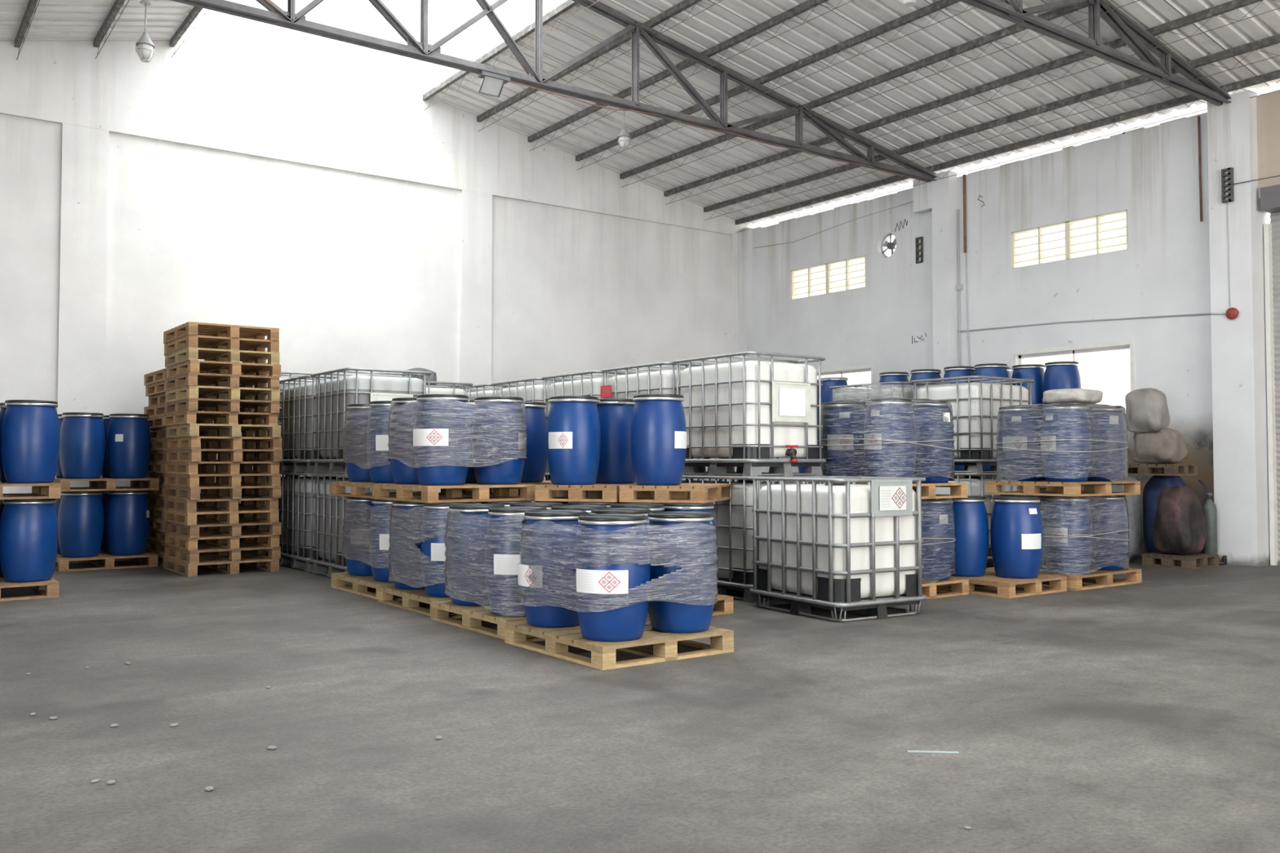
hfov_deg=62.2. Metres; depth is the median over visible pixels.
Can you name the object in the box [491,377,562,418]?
tank
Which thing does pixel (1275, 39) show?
roof beam
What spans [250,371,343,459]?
tank
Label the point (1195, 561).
wooden pallet
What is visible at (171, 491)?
wooden pallet
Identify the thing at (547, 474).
tank
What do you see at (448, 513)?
wrap
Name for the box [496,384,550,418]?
bottle
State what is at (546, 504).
drum
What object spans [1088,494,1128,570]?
drum
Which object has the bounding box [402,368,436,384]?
hood
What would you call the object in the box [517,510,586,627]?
drum
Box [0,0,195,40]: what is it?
ceiling
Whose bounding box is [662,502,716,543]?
drum
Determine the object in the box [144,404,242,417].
wooden pallet
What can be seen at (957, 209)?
conduit
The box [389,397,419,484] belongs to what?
drum
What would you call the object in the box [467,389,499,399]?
bottle
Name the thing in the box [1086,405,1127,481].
drum
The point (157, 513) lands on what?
wooden pallet
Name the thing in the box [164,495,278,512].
wooden pallet
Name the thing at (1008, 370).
drum
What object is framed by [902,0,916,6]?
lamp
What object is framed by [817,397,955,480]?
wrap
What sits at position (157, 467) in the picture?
wooden pallet
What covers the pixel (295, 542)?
tank
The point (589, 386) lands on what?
bottle
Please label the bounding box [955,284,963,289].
junction box
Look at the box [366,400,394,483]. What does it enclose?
drum
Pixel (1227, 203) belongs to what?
cable
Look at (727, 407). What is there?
bottle
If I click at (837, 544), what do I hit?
tank
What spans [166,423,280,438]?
wooden pallet
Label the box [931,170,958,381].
pillar
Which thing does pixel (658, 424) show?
drum
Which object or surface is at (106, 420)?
drum
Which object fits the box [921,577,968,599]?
wooden pallet
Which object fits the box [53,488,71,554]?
drum
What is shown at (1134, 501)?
gas cylinder
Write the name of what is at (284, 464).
tray
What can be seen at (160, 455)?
wooden pallet
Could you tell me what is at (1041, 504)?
drum
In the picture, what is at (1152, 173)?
wall
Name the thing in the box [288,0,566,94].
roof
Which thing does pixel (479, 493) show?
wooden pallet
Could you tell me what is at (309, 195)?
wall
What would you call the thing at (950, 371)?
drum
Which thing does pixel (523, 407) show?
wrap
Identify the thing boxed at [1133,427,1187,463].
sack
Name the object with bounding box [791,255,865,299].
window
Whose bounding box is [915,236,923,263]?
block
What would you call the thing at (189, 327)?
wooden pallet
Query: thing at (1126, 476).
wrap
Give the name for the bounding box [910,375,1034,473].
tank
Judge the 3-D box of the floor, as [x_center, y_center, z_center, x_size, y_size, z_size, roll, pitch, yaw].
[1.503,1.617,6.573,19.050,0.200,23.510,1,-2,-36]
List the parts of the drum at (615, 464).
lid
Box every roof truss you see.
[170,0,936,182]
[959,0,1231,106]
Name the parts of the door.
guide rail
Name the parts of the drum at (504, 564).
lid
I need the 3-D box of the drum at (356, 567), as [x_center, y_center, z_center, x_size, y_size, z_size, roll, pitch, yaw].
[-2.779,1.113,10.874,0.498,0.800,0.498,1,-2,-36]
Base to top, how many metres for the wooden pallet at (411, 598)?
0.144 m
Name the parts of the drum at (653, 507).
lid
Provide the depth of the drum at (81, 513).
12.72 m
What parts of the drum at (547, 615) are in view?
lid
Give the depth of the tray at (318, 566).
11.95 m
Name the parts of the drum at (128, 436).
lid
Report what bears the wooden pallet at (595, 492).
on the drum at (570, 503)
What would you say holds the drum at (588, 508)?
on the wooden pallet at (472, 617)
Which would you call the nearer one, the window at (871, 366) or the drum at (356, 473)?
the drum at (356, 473)
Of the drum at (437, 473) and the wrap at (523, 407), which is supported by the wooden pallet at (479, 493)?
the drum at (437, 473)
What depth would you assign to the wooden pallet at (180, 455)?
12.57 m
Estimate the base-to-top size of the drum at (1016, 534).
0.800 m
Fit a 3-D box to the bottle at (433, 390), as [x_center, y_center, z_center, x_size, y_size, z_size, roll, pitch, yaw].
[-2.931,-0.052,14.050,0.958,0.955,1.158,1,-2,-36]
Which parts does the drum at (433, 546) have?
lid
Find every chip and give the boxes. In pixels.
[48,716,57,719]
[90,778,99,782]
[106,779,115,784]
[110,724,119,727]
[169,723,178,726]
[204,786,213,791]
[266,745,276,749]
[435,735,441,739]
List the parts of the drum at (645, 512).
lid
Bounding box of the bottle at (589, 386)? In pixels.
[547,377,610,415]
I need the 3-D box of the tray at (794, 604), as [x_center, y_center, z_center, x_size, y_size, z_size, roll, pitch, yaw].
[1.710,1.495,9.258,0.900,0.039,1.100,1,-2,-31]
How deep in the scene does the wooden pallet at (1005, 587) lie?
10.41 m
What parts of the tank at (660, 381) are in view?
rail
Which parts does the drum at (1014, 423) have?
lid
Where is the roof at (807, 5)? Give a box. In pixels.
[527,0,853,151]
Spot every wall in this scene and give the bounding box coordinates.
[0,40,751,503]
[752,111,1270,565]
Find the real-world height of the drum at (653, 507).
0.800 m
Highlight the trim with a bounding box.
[912,179,931,213]
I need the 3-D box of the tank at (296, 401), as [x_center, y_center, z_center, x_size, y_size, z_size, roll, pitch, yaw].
[-3.852,-0.005,13.275,1.048,1.161,1.308,1,-2,-36]
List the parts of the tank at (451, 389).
rail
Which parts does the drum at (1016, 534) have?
lid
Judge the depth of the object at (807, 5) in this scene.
14.43 m
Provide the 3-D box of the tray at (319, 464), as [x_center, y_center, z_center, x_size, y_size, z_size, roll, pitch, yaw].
[-3.119,0.433,12.259,0.900,0.039,1.100,1,-2,-36]
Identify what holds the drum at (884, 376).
on the drum
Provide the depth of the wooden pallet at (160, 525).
13.38 m
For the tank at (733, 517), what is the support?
on the floor
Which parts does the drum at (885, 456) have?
lid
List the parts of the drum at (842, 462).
lid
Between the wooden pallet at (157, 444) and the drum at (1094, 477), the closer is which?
the drum at (1094, 477)
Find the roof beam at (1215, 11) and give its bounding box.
[663,0,1279,204]
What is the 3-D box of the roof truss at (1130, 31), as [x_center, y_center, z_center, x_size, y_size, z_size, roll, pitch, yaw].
[0.253,-5.109,8.290,18.014,1.656,0.166,1,-2,-36]
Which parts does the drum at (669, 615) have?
lid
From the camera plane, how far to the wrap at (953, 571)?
10.24 m
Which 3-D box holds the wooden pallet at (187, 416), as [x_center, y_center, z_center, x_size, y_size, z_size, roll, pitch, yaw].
[-5.074,-0.081,12.802,1.020,0.144,1.200,1,-2,-36]
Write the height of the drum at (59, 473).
0.800 m
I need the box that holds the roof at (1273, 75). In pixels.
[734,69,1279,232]
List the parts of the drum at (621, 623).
lid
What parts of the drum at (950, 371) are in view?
lid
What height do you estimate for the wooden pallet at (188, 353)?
0.144 m
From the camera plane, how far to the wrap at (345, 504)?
10.41 m
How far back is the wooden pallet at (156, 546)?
13.52 m
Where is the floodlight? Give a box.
[477,67,510,97]
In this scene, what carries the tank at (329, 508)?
on the floor
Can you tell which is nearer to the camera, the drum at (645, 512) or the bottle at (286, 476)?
the drum at (645, 512)
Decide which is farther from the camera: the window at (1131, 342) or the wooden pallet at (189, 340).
the window at (1131, 342)
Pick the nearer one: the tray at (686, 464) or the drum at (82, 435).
the tray at (686, 464)
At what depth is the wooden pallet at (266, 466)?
13.79 m
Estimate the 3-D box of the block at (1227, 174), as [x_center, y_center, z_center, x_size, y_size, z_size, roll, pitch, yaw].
[7.456,-3.060,13.462,0.070,0.424,0.124,1,-2,-36]
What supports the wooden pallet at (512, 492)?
on the drum
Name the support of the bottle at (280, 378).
on the tank at (294, 374)
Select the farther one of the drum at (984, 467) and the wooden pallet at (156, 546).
the drum at (984, 467)
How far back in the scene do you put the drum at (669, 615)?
7.12 m
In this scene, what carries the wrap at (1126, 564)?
on the wooden pallet at (1104, 579)
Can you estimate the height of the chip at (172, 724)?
0.014 m
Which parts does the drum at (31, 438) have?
lid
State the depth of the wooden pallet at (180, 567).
12.49 m
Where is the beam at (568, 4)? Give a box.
[422,0,599,109]
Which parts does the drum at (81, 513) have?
lid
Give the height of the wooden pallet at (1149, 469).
0.144 m
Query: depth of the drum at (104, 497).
13.48 m
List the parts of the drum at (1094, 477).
lid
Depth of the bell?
13.35 m
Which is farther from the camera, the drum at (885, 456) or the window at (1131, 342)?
the window at (1131, 342)
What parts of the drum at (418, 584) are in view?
lid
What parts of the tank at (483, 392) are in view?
rail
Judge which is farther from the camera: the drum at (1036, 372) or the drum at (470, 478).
the drum at (1036, 372)
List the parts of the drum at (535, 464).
lid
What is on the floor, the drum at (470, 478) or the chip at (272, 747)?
the chip at (272, 747)
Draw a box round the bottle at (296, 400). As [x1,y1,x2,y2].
[281,382,315,458]
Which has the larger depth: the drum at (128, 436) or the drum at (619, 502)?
the drum at (128, 436)
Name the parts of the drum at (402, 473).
lid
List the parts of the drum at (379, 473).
lid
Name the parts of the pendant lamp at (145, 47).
globe, stem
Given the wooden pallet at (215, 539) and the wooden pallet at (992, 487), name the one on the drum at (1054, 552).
the wooden pallet at (992, 487)
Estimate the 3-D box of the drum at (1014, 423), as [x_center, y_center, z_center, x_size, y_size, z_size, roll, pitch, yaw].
[4.131,0.189,11.502,0.501,0.800,0.498,1,-2,-36]
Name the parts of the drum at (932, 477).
lid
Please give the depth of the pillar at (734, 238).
21.08 m
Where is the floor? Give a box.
[0,555,1279,852]
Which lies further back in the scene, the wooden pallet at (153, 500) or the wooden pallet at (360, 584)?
the wooden pallet at (153, 500)
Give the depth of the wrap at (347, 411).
10.57 m
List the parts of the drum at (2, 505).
lid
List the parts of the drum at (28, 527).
lid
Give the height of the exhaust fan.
0.434 m
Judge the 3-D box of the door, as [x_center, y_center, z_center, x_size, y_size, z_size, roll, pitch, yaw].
[9.030,-0.674,11.783,0.360,4.720,3.900,1,-2,-36]
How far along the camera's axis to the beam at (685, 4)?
14.86 m
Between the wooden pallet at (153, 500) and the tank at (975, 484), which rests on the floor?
the tank at (975, 484)
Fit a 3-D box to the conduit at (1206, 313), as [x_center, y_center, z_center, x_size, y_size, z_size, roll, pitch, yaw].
[6.270,-1.476,15.232,0.234,0.232,4.241,1,-2,-36]
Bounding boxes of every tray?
[282,555,312,564]
[283,462,314,465]
[316,564,345,572]
[318,462,346,466]
[684,462,820,466]
[716,584,744,591]
[755,594,919,611]
[954,462,996,465]
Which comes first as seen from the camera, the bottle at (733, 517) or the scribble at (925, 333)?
the bottle at (733, 517)
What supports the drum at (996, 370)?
on the drum at (984, 467)
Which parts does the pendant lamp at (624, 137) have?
globe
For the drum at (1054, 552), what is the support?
on the wooden pallet at (1104, 579)
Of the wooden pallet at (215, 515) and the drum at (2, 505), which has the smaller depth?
the drum at (2, 505)
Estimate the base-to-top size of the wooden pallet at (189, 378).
0.144 m
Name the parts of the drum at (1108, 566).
lid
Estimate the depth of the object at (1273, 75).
15.73 m
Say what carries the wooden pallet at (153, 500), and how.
on the wooden pallet at (157, 513)
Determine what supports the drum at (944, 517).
on the wooden pallet at (959, 587)
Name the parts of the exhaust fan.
blade, motor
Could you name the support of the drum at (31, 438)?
on the wooden pallet at (41, 491)
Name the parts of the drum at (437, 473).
lid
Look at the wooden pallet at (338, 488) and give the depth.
10.65 m
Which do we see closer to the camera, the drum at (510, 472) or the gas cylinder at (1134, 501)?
the drum at (510, 472)
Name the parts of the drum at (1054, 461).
lid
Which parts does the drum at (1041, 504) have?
lid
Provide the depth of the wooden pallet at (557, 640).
7.08 m
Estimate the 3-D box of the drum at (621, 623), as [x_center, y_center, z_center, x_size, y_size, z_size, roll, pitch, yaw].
[-0.180,0.986,6.980,0.499,0.800,0.518,0,-2,-9]
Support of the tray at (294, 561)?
on the tank at (295, 542)
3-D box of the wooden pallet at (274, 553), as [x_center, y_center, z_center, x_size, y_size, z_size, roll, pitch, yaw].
[-5.029,1.503,12.761,1.020,0.144,1.200,1,-2,-37]
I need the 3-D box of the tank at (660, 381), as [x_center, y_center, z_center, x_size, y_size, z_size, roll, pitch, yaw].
[0.334,-0.060,11.587,1.048,1.161,1.308,1,-2,-36]
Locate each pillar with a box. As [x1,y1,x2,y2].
[730,235,737,481]
[737,226,752,361]
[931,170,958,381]
[1207,89,1266,566]
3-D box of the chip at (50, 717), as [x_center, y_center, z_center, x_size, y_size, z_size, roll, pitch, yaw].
[-2.958,1.469,5.348,0.045,0.014,0.028,-1,-2,19]
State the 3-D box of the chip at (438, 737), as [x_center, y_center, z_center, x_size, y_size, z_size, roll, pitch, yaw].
[-0.941,1.456,4.966,0.030,0.015,0.034,0,-2,-11]
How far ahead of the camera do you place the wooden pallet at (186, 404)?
12.57 m
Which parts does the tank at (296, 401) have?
frame, rail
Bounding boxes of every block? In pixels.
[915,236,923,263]
[1221,167,1234,203]
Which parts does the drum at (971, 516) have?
lid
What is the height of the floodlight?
0.242 m
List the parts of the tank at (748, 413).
rail, frame, identification plate, handle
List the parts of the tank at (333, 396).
frame, rail, identification plate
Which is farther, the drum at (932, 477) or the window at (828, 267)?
the window at (828, 267)
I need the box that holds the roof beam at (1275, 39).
[703,33,1279,220]
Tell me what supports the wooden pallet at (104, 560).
on the floor
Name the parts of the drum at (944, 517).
lid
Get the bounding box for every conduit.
[957,208,960,366]
[958,312,1225,332]
[965,253,969,366]
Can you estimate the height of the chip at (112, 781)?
0.015 m
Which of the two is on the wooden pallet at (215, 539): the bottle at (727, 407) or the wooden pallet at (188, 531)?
the wooden pallet at (188, 531)
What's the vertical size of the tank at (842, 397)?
1.161 m
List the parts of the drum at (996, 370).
lid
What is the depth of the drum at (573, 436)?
9.50 m
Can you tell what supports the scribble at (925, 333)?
attached to the wall at (1152, 173)
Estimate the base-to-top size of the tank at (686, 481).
1.161 m
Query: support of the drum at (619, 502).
on the wooden pallet at (724, 605)
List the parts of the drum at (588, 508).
lid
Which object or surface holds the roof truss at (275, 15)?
attached to the ceiling at (53, 20)
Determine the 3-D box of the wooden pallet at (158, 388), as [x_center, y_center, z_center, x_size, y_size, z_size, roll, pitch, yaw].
[-5.790,-0.478,13.887,1.020,0.144,1.200,1,-2,-36]
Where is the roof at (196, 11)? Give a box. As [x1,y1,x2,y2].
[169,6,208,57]
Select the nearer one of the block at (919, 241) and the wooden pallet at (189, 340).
the wooden pallet at (189, 340)
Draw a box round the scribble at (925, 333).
[911,333,926,343]
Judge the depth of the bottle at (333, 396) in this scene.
11.88 m
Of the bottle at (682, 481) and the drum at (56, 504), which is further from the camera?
the drum at (56, 504)
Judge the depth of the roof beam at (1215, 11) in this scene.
14.29 m
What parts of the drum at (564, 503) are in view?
lid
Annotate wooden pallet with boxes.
[0,481,61,499]
[0,576,58,601]
[53,477,159,491]
[54,550,158,572]
[143,368,243,385]
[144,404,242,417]
[145,380,242,396]
[145,549,241,566]
[146,472,241,484]
[146,482,242,496]
[146,493,241,507]
[146,538,242,554]
[147,415,239,428]
[147,461,241,473]
[148,392,242,406]
[148,527,244,542]
[149,449,243,461]
[149,506,241,519]
[149,515,244,532]
[150,426,244,439]
[151,438,244,450]
[162,410,277,426]
[163,321,279,343]
[163,506,279,525]
[163,552,279,577]
[164,334,279,355]
[164,346,279,367]
[164,372,279,391]
[164,385,279,402]
[164,397,279,413]
[164,461,279,474]
[164,472,280,487]
[164,484,281,499]
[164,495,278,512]
[164,529,279,551]
[164,541,280,564]
[165,360,280,378]
[165,448,282,462]
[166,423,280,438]
[166,518,281,537]
[167,435,281,449]
[252,462,328,471]
[331,481,466,498]
[331,572,401,599]
[373,483,534,502]
[377,585,455,616]
[430,600,533,639]
[462,480,556,497]
[504,614,733,670]
[534,483,635,502]
[619,483,733,502]
[712,594,733,615]
[808,482,968,499]
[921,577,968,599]
[936,568,1066,598]
[980,475,1084,488]
[985,480,1140,497]
[986,564,1142,591]
[1127,463,1198,475]
[1142,551,1218,569]
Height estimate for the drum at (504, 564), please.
0.800 m
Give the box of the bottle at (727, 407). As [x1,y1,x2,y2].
[680,360,817,457]
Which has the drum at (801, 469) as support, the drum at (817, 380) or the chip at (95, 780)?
the drum at (817, 380)
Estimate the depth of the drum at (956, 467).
15.44 m
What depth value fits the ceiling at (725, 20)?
14.81 m
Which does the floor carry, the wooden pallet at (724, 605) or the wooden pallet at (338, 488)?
the wooden pallet at (724, 605)
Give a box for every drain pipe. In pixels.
[963,174,966,253]
[1197,115,1202,221]
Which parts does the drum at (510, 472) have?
lid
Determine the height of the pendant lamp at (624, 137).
0.700 m
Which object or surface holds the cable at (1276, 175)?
attached to the block at (1227, 174)
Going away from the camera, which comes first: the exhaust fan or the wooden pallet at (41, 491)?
the wooden pallet at (41, 491)
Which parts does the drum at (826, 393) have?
lid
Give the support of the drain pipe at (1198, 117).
attached to the wall at (1152, 173)
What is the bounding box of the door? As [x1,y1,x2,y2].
[1259,184,1279,565]
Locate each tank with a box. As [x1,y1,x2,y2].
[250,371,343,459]
[252,475,342,554]
[277,374,345,473]
[278,472,348,571]
[308,473,419,577]
[309,367,432,474]
[422,380,473,399]
[454,383,514,399]
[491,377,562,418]
[542,370,629,472]
[544,472,550,480]
[600,361,734,472]
[608,369,682,399]
[634,478,734,483]
[672,351,826,476]
[682,475,821,602]
[749,475,927,622]
[829,381,937,400]
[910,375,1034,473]
[935,472,1017,568]
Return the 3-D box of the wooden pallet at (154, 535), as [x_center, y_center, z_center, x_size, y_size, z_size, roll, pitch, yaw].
[-5.755,1.394,13.834,1.020,0.144,1.200,1,-2,-37]
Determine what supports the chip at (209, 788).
on the floor
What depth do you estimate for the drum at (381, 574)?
10.13 m
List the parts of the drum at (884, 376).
lid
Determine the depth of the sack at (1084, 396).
11.39 m
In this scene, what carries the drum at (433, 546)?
on the wooden pallet at (411, 598)
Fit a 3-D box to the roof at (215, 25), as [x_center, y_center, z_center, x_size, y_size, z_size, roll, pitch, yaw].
[0.674,-5.927,6.412,1.630,0.421,23.230,1,-2,-36]
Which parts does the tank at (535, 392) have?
rail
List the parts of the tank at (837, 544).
rail, frame, identification plate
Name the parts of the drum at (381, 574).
lid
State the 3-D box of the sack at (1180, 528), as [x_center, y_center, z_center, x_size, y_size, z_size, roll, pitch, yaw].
[6.728,1.167,13.230,0.622,0.847,0.511,1,-2,-36]
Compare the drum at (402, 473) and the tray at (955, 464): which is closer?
the drum at (402, 473)
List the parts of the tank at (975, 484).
rail, frame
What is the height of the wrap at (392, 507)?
0.704 m
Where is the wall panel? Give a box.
[1256,90,1279,188]
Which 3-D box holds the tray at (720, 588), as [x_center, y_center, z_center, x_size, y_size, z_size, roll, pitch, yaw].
[1.076,1.536,10.522,0.900,0.039,1.100,1,-2,-36]
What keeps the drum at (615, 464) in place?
on the wooden pallet at (595, 492)
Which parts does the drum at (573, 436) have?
lid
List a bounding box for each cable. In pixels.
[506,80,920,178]
[753,200,913,248]
[1226,203,1230,306]
[1232,175,1279,184]
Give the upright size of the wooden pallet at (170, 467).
0.144 m
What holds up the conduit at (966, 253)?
attached to the wall at (1152, 173)
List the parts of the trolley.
handle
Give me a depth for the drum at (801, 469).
17.96 m
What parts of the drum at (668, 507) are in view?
lid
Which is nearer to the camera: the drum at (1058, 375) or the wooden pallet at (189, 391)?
the wooden pallet at (189, 391)
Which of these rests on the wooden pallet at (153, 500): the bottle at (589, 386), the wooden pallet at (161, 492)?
the wooden pallet at (161, 492)
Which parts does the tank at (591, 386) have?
rail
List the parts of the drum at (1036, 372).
lid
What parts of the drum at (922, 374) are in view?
lid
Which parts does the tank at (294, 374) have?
rail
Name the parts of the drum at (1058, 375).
lid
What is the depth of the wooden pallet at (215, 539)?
12.54 m
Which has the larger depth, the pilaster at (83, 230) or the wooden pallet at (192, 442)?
the pilaster at (83, 230)
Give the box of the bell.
[1225,307,1238,319]
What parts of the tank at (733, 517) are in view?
rail, frame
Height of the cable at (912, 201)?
0.224 m
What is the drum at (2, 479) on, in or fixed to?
on the wooden pallet at (41, 491)
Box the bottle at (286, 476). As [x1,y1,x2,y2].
[253,475,322,538]
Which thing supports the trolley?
on the floor
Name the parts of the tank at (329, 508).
frame, rail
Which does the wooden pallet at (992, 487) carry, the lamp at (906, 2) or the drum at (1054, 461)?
the drum at (1054, 461)
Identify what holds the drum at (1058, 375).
on the drum
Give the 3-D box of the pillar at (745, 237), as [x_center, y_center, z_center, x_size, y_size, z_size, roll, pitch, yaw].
[2.093,-0.971,21.009,0.170,5.920,0.260,1,-2,-36]
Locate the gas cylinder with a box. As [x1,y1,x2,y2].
[1202,493,1217,554]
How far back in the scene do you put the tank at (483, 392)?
14.22 m
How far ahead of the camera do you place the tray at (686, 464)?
10.15 m
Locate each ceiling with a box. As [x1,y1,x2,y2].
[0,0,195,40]
[431,0,1279,225]
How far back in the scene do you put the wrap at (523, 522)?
7.04 m
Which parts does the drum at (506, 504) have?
lid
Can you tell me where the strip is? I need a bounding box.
[907,750,959,753]
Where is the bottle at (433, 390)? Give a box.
[426,386,466,395]
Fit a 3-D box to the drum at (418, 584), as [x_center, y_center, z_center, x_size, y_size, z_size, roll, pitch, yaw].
[-2.044,1.077,9.752,0.498,0.800,0.498,1,-2,-36]
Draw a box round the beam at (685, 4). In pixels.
[476,0,722,131]
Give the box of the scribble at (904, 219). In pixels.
[894,218,907,231]
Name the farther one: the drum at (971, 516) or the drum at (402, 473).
the drum at (971, 516)
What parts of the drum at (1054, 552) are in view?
lid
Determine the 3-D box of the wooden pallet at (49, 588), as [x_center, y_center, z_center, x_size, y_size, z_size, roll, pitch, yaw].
[-6.357,1.568,10.346,1.060,0.144,1.260,1,-2,-36]
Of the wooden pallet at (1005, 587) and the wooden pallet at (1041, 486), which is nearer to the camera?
the wooden pallet at (1005, 587)
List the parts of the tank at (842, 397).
rail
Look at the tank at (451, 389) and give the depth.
13.75 m
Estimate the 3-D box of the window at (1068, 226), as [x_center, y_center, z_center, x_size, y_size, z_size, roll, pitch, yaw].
[6.290,-2.721,15.560,0.080,0.560,1.860,1,-2,-36]
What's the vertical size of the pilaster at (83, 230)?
5.810 m
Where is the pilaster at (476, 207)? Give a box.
[459,189,492,392]
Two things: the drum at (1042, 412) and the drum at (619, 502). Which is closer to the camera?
the drum at (619, 502)
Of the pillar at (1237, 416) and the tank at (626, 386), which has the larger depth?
the pillar at (1237, 416)
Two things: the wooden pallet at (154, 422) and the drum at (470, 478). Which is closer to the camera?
the drum at (470, 478)
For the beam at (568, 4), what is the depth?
15.08 m
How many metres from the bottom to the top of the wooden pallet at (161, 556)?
0.144 m
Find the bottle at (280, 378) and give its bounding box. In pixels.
[250,377,322,448]
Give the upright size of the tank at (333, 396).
1.161 m
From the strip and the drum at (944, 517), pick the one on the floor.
the strip
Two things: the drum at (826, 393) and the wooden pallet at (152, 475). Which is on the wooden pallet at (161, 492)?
the wooden pallet at (152, 475)
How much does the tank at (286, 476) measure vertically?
1.161 m
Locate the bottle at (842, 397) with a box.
[835,387,913,400]
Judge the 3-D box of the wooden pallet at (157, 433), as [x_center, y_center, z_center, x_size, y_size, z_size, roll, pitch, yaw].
[-5.768,0.099,13.906,1.020,0.144,1.200,1,-2,-35]
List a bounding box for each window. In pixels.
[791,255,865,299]
[817,364,874,389]
[1010,339,1135,391]
[1011,209,1128,268]
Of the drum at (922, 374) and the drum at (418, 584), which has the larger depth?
the drum at (922, 374)
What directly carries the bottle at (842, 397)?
on the tank at (842, 397)
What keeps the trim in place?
attached to the wall at (1152, 173)
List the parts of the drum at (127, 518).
lid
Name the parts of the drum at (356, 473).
lid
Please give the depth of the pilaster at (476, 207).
17.68 m
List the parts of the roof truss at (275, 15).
gusset plate, gusset plate, gusset plate, gusset plate, gusset plate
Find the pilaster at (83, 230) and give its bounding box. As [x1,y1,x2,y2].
[55,123,109,487]
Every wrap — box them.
[342,405,393,468]
[342,501,392,568]
[387,398,527,466]
[388,506,448,586]
[444,510,524,615]
[519,519,718,612]
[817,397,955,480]
[832,382,928,401]
[915,495,955,583]
[995,403,1128,484]
[999,492,1129,573]
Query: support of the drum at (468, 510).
on the wooden pallet at (472, 617)
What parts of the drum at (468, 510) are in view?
lid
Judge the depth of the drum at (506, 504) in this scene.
9.38 m
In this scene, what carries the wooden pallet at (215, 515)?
on the wooden pallet at (188, 531)
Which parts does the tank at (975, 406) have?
rail, frame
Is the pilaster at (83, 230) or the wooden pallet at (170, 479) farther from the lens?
the pilaster at (83, 230)
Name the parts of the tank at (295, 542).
rail, frame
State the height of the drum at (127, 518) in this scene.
0.800 m
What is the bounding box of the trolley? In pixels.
[1198,479,1226,564]
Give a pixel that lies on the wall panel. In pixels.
(1268, 105)
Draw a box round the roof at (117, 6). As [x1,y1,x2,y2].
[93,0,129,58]
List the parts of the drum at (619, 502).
lid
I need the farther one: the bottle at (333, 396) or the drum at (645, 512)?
the bottle at (333, 396)
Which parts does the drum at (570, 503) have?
lid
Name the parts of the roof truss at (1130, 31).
gusset plate, gusset plate, gusset plate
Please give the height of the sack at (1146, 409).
0.588 m
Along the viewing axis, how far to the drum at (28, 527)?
10.12 m
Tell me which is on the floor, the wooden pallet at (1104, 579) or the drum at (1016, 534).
the wooden pallet at (1104, 579)
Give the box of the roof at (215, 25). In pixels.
[178,0,328,40]
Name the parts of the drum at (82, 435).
lid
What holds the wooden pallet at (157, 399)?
on the wooden pallet at (157, 410)
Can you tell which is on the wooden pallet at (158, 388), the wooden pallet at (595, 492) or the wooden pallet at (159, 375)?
the wooden pallet at (159, 375)
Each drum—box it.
[0,402,7,482]
[0,495,35,577]
[0,498,57,582]
[1,400,60,483]
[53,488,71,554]
[55,413,63,478]
[57,490,103,557]
[59,412,105,479]
[100,488,129,551]
[101,415,111,478]
[105,490,150,555]
[106,413,151,478]
[343,495,390,576]
[344,403,371,482]
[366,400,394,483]
[368,498,394,582]
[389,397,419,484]
[390,500,425,589]
[413,394,471,485]
[420,502,475,597]
[445,503,504,606]
[465,399,476,483]
[471,396,526,484]
[481,500,531,506]
[484,506,546,616]
[509,502,562,510]
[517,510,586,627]
[520,401,546,483]
[535,501,568,505]
[546,395,600,484]
[551,505,607,514]
[568,501,618,507]
[574,513,650,641]
[588,507,651,617]
[595,398,635,484]
[610,502,664,522]
[618,502,663,511]
[631,394,686,485]
[646,511,716,633]
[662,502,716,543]
[796,427,822,472]
[817,379,818,425]
[821,377,848,410]
[821,401,867,483]
[863,398,916,477]
[879,372,909,387]
[909,368,941,386]
[911,400,953,483]
[915,497,954,581]
[942,366,975,383]
[951,495,989,577]
[954,458,964,470]
[973,363,1008,383]
[982,458,996,476]
[990,496,1043,578]
[996,405,1043,481]
[1000,494,1044,568]
[1005,367,1012,385]
[1011,364,1045,404]
[1040,404,1091,481]
[1041,410,1045,479]
[1041,495,1093,574]
[1043,361,1080,404]
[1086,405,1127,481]
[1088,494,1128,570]
[1142,475,1186,553]
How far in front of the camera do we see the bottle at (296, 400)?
12.90 m
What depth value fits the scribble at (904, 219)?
18.02 m
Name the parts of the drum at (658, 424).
lid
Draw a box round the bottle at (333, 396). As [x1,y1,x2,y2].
[315,375,426,458]
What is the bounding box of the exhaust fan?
[881,233,896,257]
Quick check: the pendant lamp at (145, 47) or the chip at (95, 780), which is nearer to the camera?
the chip at (95, 780)
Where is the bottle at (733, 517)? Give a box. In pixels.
[688,480,810,580]
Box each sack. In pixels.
[1042,388,1102,404]
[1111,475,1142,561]
[1124,387,1169,433]
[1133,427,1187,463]
[1152,486,1207,555]
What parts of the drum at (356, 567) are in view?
lid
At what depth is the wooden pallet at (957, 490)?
10.26 m
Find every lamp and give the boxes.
[135,0,155,62]
[617,108,631,150]
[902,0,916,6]
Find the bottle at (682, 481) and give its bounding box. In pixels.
[634,480,723,483]

